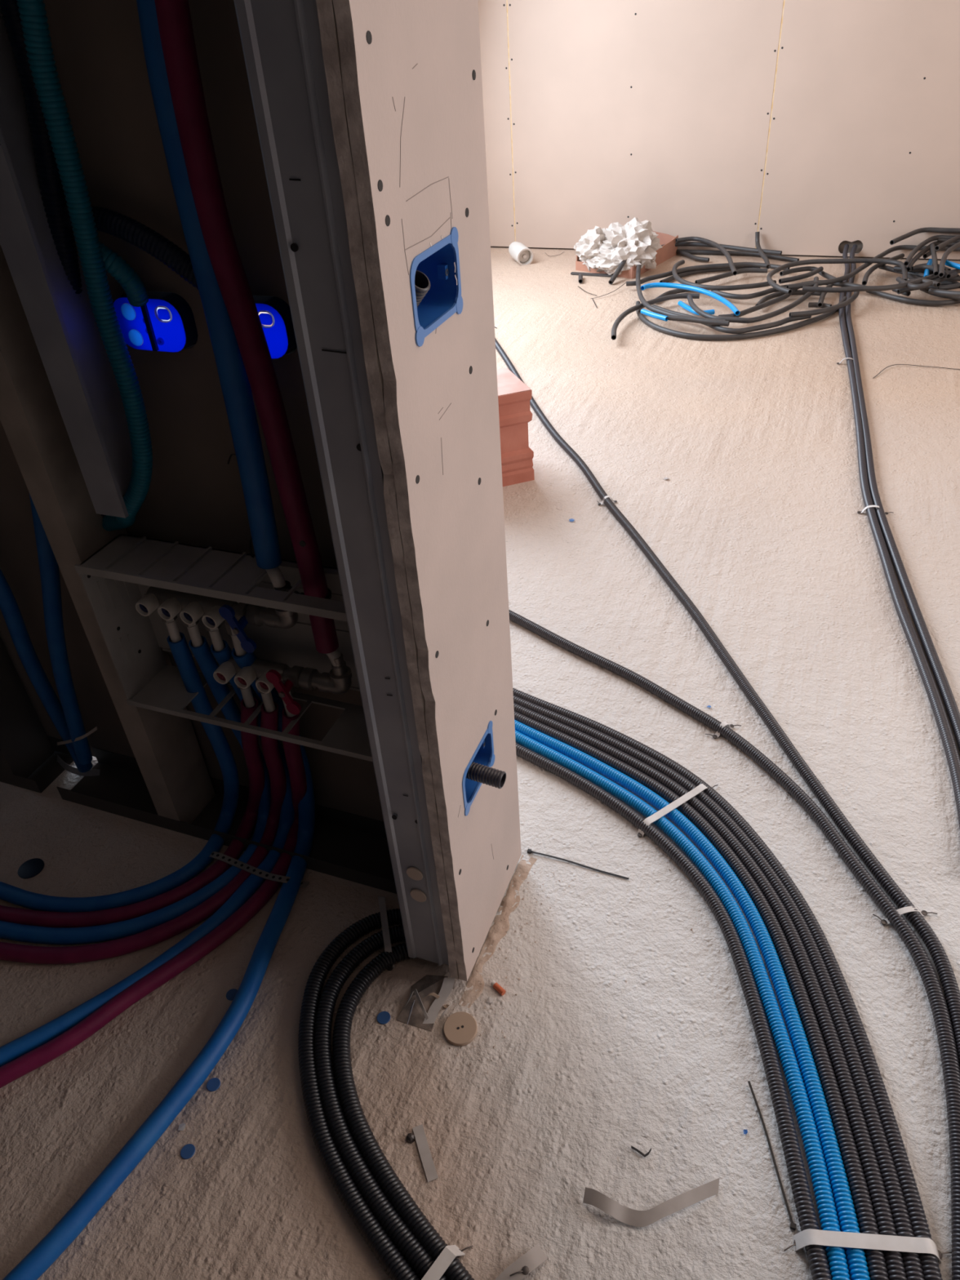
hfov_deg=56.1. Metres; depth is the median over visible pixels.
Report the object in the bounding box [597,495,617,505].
strap
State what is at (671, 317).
conduit offcut
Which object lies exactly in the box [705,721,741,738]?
strap
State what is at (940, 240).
conduit offcut
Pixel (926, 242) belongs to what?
conduit offcut
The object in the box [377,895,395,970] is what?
strap
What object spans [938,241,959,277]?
conduit offcut
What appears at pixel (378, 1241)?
conduit
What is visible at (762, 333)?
conduit offcut
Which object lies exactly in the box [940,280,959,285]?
conduit offcut
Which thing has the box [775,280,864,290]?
conduit offcut
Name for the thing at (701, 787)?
strap
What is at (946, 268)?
conduit offcut
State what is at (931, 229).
conduit offcut
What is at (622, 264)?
conduit offcut
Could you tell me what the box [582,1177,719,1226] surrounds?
tape strip
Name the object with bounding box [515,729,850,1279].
conduit
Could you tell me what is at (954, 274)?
conduit offcut
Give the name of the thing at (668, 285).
conduit offcut
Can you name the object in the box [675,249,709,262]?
conduit offcut
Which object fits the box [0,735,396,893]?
floor track
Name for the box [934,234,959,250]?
conduit offcut
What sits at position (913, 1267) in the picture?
conduit
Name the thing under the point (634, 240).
crumpled paper
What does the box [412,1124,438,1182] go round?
metal strip
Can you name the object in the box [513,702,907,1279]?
conduit
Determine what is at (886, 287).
conduit offcut
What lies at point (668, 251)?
cardboard tray
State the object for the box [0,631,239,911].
insulated pipe
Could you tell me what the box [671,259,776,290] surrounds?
conduit offcut
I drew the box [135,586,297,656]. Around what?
manifold
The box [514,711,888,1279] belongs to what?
conduit
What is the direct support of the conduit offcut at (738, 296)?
on the floor
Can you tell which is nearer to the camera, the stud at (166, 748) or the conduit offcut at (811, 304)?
the stud at (166, 748)
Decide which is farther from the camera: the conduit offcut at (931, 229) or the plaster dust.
the conduit offcut at (931, 229)
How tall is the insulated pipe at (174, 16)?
2.255 m
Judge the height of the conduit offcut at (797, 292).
0.019 m
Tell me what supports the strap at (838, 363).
attached to the conduit at (947, 695)
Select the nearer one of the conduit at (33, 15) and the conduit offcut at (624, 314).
the conduit at (33, 15)
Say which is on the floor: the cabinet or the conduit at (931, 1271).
the conduit at (931, 1271)
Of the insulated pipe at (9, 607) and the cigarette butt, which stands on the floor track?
the insulated pipe at (9, 607)
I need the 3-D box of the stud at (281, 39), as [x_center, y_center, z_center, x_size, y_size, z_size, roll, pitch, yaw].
[-0.166,-0.620,0.516,0.104,2.660,0.045,10,39,19]
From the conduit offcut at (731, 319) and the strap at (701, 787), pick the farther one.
the conduit offcut at (731, 319)
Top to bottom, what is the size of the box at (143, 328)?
0.065 m
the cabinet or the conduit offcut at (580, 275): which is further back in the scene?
the conduit offcut at (580, 275)
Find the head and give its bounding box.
[405,1133,414,1143]
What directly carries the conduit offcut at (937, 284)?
on the conduit offcut at (900, 291)
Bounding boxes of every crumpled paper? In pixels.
[573,226,607,271]
[589,246,640,275]
[598,217,662,268]
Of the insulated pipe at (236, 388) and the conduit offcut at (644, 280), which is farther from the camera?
the conduit offcut at (644, 280)
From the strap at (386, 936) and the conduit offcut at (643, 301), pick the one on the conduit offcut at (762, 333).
the conduit offcut at (643, 301)
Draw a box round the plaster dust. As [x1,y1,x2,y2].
[458,854,537,1008]
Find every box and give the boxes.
[113,291,197,352]
[253,295,297,358]
[409,226,462,346]
[462,720,494,816]
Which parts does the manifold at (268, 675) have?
butterfly handle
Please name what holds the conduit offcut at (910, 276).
on the conduit offcut
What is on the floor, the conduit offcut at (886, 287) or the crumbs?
the crumbs
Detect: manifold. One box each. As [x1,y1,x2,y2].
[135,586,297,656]
[213,653,351,716]
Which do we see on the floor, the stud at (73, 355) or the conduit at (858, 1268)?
the conduit at (858, 1268)
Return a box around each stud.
[0,7,132,518]
[0,244,215,823]
[233,0,448,965]
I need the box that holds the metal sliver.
[406,1000,414,1025]
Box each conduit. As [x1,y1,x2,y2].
[0,0,105,517]
[17,0,152,531]
[60,205,198,289]
[98,240,148,306]
[297,908,420,1279]
[313,924,448,1279]
[332,942,474,1279]
[414,270,430,307]
[466,761,506,788]
[495,338,959,1066]
[508,609,959,1279]
[512,688,942,1279]
[513,694,924,1279]
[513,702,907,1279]
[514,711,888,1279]
[514,720,870,1279]
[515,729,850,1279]
[515,742,831,1279]
[839,244,959,827]
[844,244,959,752]
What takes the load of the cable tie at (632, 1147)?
on the floor
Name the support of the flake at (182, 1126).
on the floor
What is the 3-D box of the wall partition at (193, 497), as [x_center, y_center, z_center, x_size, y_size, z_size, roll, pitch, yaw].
[-0.853,-0.870,0.930,1.780,2.686,0.026,10,39,19]
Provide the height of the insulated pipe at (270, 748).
0.329 m
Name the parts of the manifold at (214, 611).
butterfly handle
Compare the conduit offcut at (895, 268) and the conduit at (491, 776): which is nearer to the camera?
the conduit at (491, 776)
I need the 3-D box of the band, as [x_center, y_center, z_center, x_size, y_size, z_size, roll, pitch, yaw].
[-0.374,0.370,1.460,0.202,0.028,0.033,10,39,19]
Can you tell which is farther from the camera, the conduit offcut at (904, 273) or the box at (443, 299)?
the conduit offcut at (904, 273)
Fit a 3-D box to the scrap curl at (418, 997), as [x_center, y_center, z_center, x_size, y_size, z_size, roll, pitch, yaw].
[-0.083,0.505,1.254,0.006,0.018,0.045,-18,39,-18]
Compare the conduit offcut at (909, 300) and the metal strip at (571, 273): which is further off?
the metal strip at (571, 273)
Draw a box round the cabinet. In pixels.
[74,533,373,761]
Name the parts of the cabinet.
panel, panel, panel, panel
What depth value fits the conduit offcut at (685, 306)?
3.60 m
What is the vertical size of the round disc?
0.010 m
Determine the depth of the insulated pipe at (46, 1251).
1.18 m
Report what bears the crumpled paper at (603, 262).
in the cardboard tray
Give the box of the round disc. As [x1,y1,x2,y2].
[443,1011,477,1046]
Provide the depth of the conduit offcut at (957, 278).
3.63 m
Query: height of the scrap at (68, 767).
0.019 m
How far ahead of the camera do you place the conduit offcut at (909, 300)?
3.54 m
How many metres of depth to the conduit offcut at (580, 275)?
4.08 m
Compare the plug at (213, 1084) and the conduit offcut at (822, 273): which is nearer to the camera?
the plug at (213, 1084)
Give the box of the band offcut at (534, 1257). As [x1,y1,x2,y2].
[494,1244,547,1279]
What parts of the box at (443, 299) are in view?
screw post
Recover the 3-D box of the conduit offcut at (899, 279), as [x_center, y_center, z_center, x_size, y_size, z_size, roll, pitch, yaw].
[1.685,-1.405,3.534,0.069,0.039,0.176,-16,38,-15]
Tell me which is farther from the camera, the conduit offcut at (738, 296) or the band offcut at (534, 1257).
the conduit offcut at (738, 296)
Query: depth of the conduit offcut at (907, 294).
3.58 m
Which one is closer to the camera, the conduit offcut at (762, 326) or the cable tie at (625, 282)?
the conduit offcut at (762, 326)
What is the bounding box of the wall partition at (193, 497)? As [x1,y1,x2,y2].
[0,0,383,822]
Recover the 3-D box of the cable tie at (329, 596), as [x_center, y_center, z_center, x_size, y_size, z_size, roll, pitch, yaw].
[-0.220,-0.059,1.150,0.062,0.009,0.034,6,38,14]
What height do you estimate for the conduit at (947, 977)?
0.020 m
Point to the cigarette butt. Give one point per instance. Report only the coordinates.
(496, 986)
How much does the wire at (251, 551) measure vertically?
0.049 m
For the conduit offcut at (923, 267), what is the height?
0.039 m
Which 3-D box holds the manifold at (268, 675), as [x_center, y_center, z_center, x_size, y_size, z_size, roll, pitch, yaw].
[-0.272,0.062,1.258,0.204,0.122,0.052,10,39,19]
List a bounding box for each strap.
[57,726,97,745]
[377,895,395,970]
[421,1244,472,1279]
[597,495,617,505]
[637,783,718,837]
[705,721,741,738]
[783,1229,951,1262]
[836,357,853,364]
[857,505,893,515]
[872,906,937,925]
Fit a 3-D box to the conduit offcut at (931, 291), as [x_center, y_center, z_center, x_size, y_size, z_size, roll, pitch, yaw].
[1.797,-1.324,3.432,0.031,0.039,0.178,-27,42,-27]
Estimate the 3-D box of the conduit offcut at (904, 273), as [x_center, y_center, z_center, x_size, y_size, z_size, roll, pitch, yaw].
[1.473,-1.520,3.724,0.607,0.019,0.401,-6,37,-2]
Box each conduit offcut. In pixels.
[578,273,582,283]
[608,258,626,284]
[611,293,699,340]
[626,262,790,286]
[635,241,782,320]
[635,296,847,340]
[640,282,740,315]
[640,308,668,321]
[652,304,811,333]
[656,288,692,297]
[659,266,759,282]
[666,315,729,326]
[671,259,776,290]
[675,236,737,275]
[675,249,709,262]
[677,248,799,262]
[677,300,715,315]
[687,276,818,323]
[694,267,767,284]
[711,287,779,299]
[718,281,803,317]
[755,231,770,269]
[755,289,822,305]
[766,257,907,294]
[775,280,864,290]
[778,266,823,284]
[779,266,835,279]
[786,244,959,288]
[789,291,859,317]
[802,268,959,293]
[808,302,831,308]
[817,284,833,307]
[862,253,904,285]
[866,290,959,306]
[878,265,918,276]
[889,226,959,244]
[892,288,911,296]
[893,266,946,272]
[895,276,933,288]
[897,285,939,293]
[898,278,941,287]
[903,235,955,266]
[906,241,957,271]
[907,269,947,279]
[911,264,951,279]
[915,262,951,270]
[917,272,959,281]
[920,288,959,300]
[922,245,959,258]
[924,258,932,276]
[925,283,959,289]
[928,288,959,296]
[929,243,938,275]
[931,271,957,282]
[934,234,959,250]
[937,238,959,242]
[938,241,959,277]
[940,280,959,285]
[945,260,959,269]
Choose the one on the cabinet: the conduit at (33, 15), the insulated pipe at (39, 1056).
the conduit at (33, 15)
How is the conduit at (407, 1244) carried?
on the floor
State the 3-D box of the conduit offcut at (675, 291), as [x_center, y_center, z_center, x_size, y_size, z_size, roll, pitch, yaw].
[0.833,-1.467,3.812,0.272,0.019,0.079,-19,39,-19]
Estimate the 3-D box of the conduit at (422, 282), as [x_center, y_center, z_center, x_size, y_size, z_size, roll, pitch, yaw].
[-0.070,-0.295,0.809,0.059,0.073,0.029,10,39,19]
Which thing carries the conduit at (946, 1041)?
on the floor
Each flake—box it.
[177,1123,185,1130]
[486,996,493,1002]
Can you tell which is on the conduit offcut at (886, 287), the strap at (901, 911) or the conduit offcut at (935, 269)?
the conduit offcut at (935, 269)
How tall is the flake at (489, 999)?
0.004 m
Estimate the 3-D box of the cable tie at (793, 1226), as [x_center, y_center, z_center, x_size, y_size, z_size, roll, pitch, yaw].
[0.349,0.614,1.081,0.008,0.006,0.168,-5,37,0]
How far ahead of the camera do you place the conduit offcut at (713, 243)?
4.17 m
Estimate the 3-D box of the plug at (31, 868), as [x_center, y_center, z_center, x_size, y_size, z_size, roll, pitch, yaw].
[-0.752,0.383,1.508,0.042,0.002,0.042,10,39,19]
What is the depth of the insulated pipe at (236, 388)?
0.96 m
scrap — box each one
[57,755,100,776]
[395,974,448,1031]
[422,977,455,1023]
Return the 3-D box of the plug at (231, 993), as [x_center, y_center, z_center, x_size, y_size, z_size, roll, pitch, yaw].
[-0.357,0.511,1.296,0.018,0.002,0.018,10,39,19]
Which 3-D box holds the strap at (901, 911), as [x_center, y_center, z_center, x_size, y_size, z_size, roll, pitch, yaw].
[0.629,0.403,1.323,0.093,0.022,0.019,-4,37,0]
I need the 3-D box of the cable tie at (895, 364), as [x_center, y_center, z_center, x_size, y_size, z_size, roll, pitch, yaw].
[1.452,-0.908,3.015,0.312,0.005,0.091,-5,37,-1]
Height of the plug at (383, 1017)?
0.002 m
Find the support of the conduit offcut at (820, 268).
on the conduit offcut at (822, 273)
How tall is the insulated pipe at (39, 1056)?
0.329 m
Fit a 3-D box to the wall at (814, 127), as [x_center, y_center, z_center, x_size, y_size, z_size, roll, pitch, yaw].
[2.082,-2.787,3.218,5.480,2.696,0.116,10,39,19]
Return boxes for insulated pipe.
[0,568,93,772]
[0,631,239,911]
[0,635,271,944]
[0,640,294,1066]
[0,697,265,928]
[0,701,286,964]
[0,707,306,1088]
[2,648,315,1279]
[29,493,93,764]
[136,0,285,587]
[154,0,342,666]
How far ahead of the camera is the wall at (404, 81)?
0.85 m
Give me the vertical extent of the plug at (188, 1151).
0.002 m
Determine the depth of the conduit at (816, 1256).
1.22 m
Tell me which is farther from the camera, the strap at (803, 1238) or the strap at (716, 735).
the strap at (716, 735)
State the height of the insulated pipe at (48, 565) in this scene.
0.692 m
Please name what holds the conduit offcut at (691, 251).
on the floor
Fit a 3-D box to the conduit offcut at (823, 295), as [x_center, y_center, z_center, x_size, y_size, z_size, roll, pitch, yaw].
[1.391,-1.395,3.632,0.028,0.019,0.291,13,40,22]
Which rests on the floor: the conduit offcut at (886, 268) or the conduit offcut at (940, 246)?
the conduit offcut at (886, 268)
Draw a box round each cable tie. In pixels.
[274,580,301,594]
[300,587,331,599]
[527,848,628,879]
[591,282,626,298]
[631,1145,651,1157]
[747,1080,796,1230]
[873,364,959,377]
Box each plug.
[17,857,44,878]
[180,1143,195,1159]
[206,1077,220,1091]
[226,988,237,1000]
[377,1011,390,1024]
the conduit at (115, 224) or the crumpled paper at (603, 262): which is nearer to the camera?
the conduit at (115, 224)
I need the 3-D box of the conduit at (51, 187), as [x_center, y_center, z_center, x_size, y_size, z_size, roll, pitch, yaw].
[-0.537,-1.002,0.617,0.146,2.106,0.027,10,39,19]
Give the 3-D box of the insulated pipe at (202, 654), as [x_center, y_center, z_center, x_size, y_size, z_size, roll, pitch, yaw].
[-0.573,0.250,1.319,0.526,0.426,0.161,-17,39,-17]
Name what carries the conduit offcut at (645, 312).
on the conduit offcut at (762, 333)
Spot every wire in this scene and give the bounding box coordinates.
[226,453,235,464]
[249,537,253,558]
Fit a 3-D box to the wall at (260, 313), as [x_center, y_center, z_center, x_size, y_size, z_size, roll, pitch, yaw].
[-1.067,-2.147,2.678,0.160,2.696,3.850,10,39,19]
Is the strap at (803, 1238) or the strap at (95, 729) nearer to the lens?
the strap at (803, 1238)
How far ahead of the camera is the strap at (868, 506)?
2.27 m
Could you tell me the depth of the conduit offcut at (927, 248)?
3.83 m
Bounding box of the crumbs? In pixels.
[4,382,944,1256]
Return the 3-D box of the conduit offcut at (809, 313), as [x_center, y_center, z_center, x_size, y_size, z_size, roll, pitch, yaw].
[1.369,-1.304,3.487,0.450,0.019,0.094,-28,43,-28]
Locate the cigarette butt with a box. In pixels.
[490,980,506,995]
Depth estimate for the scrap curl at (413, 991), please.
1.25 m
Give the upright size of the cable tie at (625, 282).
0.017 m
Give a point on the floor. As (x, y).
(666, 1068)
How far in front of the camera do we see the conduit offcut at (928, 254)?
3.89 m
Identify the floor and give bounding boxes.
[0,246,959,1279]
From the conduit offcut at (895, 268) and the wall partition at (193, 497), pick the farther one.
the conduit offcut at (895, 268)
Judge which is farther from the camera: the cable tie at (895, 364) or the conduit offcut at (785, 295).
the conduit offcut at (785, 295)
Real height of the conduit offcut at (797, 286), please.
0.019 m
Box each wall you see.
[258,311,272,325]
[315,0,521,981]
[477,0,959,259]
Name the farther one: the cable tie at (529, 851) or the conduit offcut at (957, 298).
the conduit offcut at (957, 298)
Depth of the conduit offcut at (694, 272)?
4.06 m
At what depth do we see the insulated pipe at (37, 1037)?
1.32 m
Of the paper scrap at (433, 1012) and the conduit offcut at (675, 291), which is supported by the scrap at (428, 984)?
the paper scrap at (433, 1012)
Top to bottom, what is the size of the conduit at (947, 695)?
0.064 m
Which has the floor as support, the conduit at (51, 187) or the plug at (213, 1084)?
the plug at (213, 1084)
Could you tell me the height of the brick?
0.264 m
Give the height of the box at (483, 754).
0.077 m
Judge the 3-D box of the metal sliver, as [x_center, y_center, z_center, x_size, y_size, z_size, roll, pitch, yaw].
[-0.097,0.513,1.241,0.004,0.029,0.024,18,42,27]
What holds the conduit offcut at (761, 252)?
on the floor
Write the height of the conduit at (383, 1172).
0.024 m
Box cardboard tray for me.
[575,231,678,279]
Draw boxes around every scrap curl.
[399,991,413,1013]
[413,988,428,1019]
[422,992,439,999]
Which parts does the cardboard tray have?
panel, panel, panel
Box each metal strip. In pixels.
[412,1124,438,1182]
[570,271,613,276]
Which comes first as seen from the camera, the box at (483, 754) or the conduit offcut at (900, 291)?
the box at (483, 754)
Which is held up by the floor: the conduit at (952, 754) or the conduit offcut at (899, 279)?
the conduit at (952, 754)
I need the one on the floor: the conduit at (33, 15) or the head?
the head
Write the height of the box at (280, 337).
0.065 m
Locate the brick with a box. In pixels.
[496,367,534,486]
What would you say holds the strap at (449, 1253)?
attached to the conduit at (378, 1241)
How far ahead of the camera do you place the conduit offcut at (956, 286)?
3.54 m
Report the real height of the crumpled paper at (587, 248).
0.193 m
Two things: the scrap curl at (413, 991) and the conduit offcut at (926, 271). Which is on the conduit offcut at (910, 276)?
the conduit offcut at (926, 271)
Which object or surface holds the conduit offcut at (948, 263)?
on the conduit offcut at (886, 287)
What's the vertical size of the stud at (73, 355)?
2.048 m
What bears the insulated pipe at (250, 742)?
on the floor
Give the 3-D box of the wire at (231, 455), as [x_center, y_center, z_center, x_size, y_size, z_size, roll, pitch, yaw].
[-0.306,-0.227,1.117,0.005,0.011,0.022,16,41,26]
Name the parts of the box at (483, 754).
screw post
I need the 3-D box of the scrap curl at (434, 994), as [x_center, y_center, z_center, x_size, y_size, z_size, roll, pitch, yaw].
[-0.070,0.499,1.258,0.026,0.015,0.002,-11,37,-9]
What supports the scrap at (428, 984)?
on the floor
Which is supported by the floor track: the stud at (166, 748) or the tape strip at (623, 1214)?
the stud at (166, 748)
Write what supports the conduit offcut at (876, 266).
on the conduit offcut at (909, 300)
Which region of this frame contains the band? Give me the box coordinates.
[208,851,309,888]

